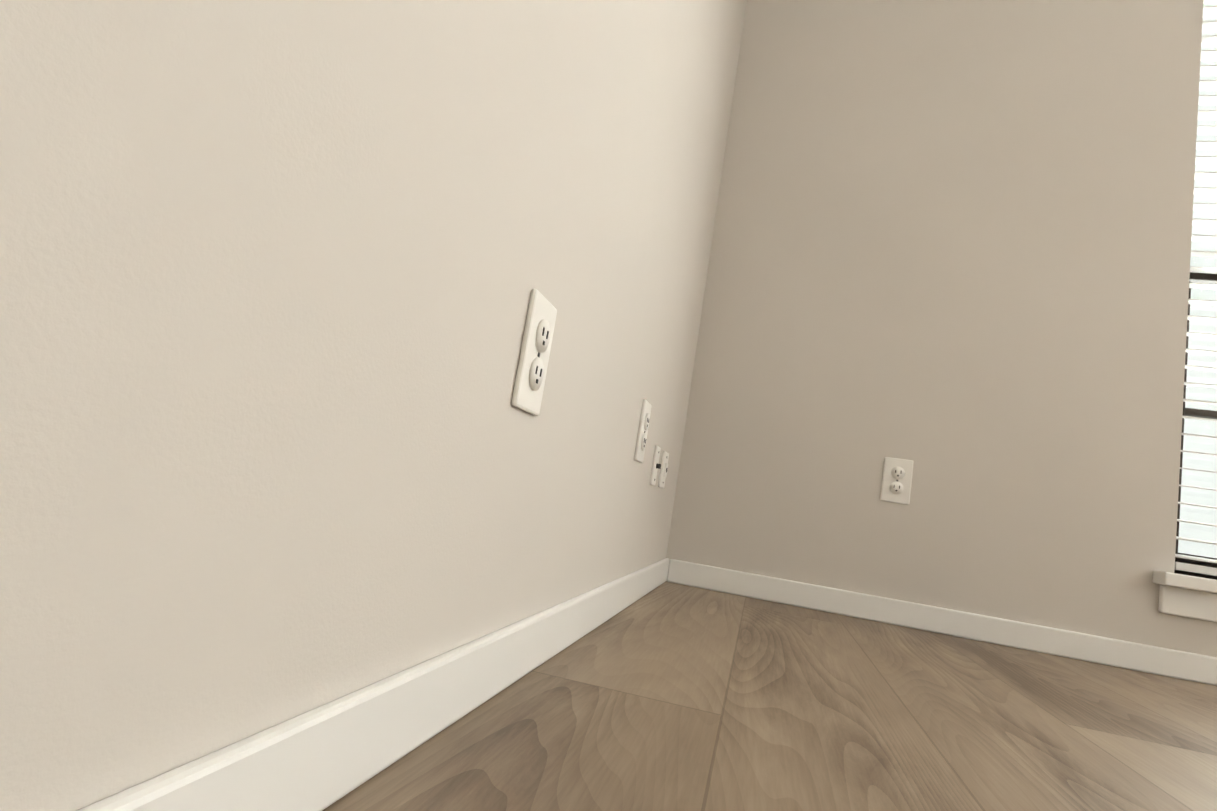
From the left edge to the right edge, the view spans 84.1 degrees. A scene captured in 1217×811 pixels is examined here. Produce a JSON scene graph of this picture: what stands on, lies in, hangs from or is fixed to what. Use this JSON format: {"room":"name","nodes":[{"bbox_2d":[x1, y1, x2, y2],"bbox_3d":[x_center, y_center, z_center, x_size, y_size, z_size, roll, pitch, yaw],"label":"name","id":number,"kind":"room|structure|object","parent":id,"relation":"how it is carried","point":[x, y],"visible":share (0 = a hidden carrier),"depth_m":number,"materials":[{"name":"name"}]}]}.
{"room":"empty living room","nodes":[
{"label":"empty living room","id":0,"kind":"room"},
{"bbox_2d":[0,0,746,810],"bbox_3d":[-0.162,-1.039,0.128,0.150,2.440,4.220,7,-7,14],"label":"wall","id":1,"kind":"structure","parent":0,"point":[276,446],"depth_m":0.36,"materials":[{"name":"paint"}]},
{"bbox_2d":[77,558,676,810],"bbox_3d":[-0.268,0.137,-0.038,0.016,0.062,3.870,7,-7,14],"label":"baseboard","id":2,"kind":"structure","parent":1,"relation":"attached to","point":[321,758],"depth_m":0.44,"materials":[{"name":"white"}]},
{"bbox_2d":[511,288,556,415],"bbox_3d":[-0.071,-0.050,0.671,0.010,0.115,0.070,7,-7,14],"label":"electrical outlet","id":3,"kind":"object","parent":1,"relation":"attached to","point":[534,356],"visible":1,"depth_m":0.66,"materials":[{"name":"white plastic"}]},
{"bbox_2d":[634,399,651,462],"bbox_3d":[0.067,0.050,1.277,0.010,0.115,0.070,7,-7,14],"label":"electrical outlet","id":4,"kind":"object","parent":1,"relation":"attached to","point":[642,431],"visible":0.98,"depth_m":1.26,"materials":[{"name":"white plastic"}]},
{"bbox_2d":[649,445,660,485],"bbox_3d":[0.106,0.131,1.463,0.015,0.085,0.050,7,-7,14],"label":"outlet","id":5,"kind":"object","parent":1,"relation":"attached to","point":[656,465],"visible":0.96,"depth_m":1.45,"materials":[{"name":"white plastic"}]},
{"bbox_2d":[658,451,668,487],"bbox_3d":[0.132,0.151,1.588,0.011,0.085,0.070,7,-7,14],"label":"outlet","id":6,"kind":"object","parent":1,"relation":"attached to","point":[663,470],"visible":0.98,"depth_m":1.57,"materials":[{"name":"white plastic"}]},
{"bbox_2d":[322,581,1216,810],"bbox_3d":[1.954,0.478,-0.604,4.950,0.050,4.220,7,-7,14],"label":"floor","id":7,"kind":"structure","parent":0,"point":[667,696],"depth_m":0.74,"materials":[{"name":"brown wood"}]},
{"bbox_2d":[666,0,1216,656],"bbox_3d":[2.667,-0.408,1.494,4.800,2.440,0.150,7,-7,14],"label":"wall","id":8,"kind":"structure","parent":0,"point":[950,254],"depth_m":1.79,"materials":[{"name":"paint"}]},
{"bbox_2d":[880,457,913,504],"bbox_3d":[0.747,0.194,1.748,0.070,0.115,0.010,7,-7,14],"label":"electrical outlet","id":9,"kind":"object","parent":8,"relation":"attached to","point":[897,480],"visible":1,"depth_m":1.75,"materials":[{"name":"white plastic"}]},
{"bbox_2d":[673,560,1216,685],"bbox_3d":[2.462,0.744,1.266,4.800,0.062,0.012,7,-7,14],"label":"baseboard","id":10,"kind":"structure","parent":8,"relation":"attached to","point":[1178,664],"depth_m":1.66,"materials":[{"name":"white"}]},
{"bbox_2d":[1153,570,1216,621],"bbox_3d":[2.205,0.557,1.377,1.915,0.095,0.140,7,-7,14],"label":"sill","id":11,"kind":"structure","parent":8,"relation":"attached to","point":[1188,596],"depth_m":1.55,"materials":[{"name":"white"}]},
{"bbox_2d":[1174,4,1216,579],"bbox_3d":[2.373,-0.363,1.578,1.825,1.810,0.052,7,-7,14],"label":"window","id":12,"kind":"structure","parent":8,"relation":"in","point":[1206,278],"depth_m":1.71,"materials":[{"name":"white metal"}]},
{"bbox_2d":[1175,0,1216,575],"bbox_3d":[1.917,-0.429,1.618,0.898,1.786,0.084,7,-7,14],"label":"window blind","id":13,"kind":"object","parent":12,"relation":"attached to","point":[1209,40],"visible":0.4,"depth_m":1.72,"materials":[{"name":"white plastic"}]},
{"label":"outside","id":14,"kind":"structure","parent":0,"visible":0},
{"bbox_2d":[1178,4,1216,557],"bbox_3d":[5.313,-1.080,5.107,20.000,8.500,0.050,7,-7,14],"label":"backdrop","id":15,"kind":"structure","parent":14,"point":[1202,511],"depth_m":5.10,"materials":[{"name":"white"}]}
]}

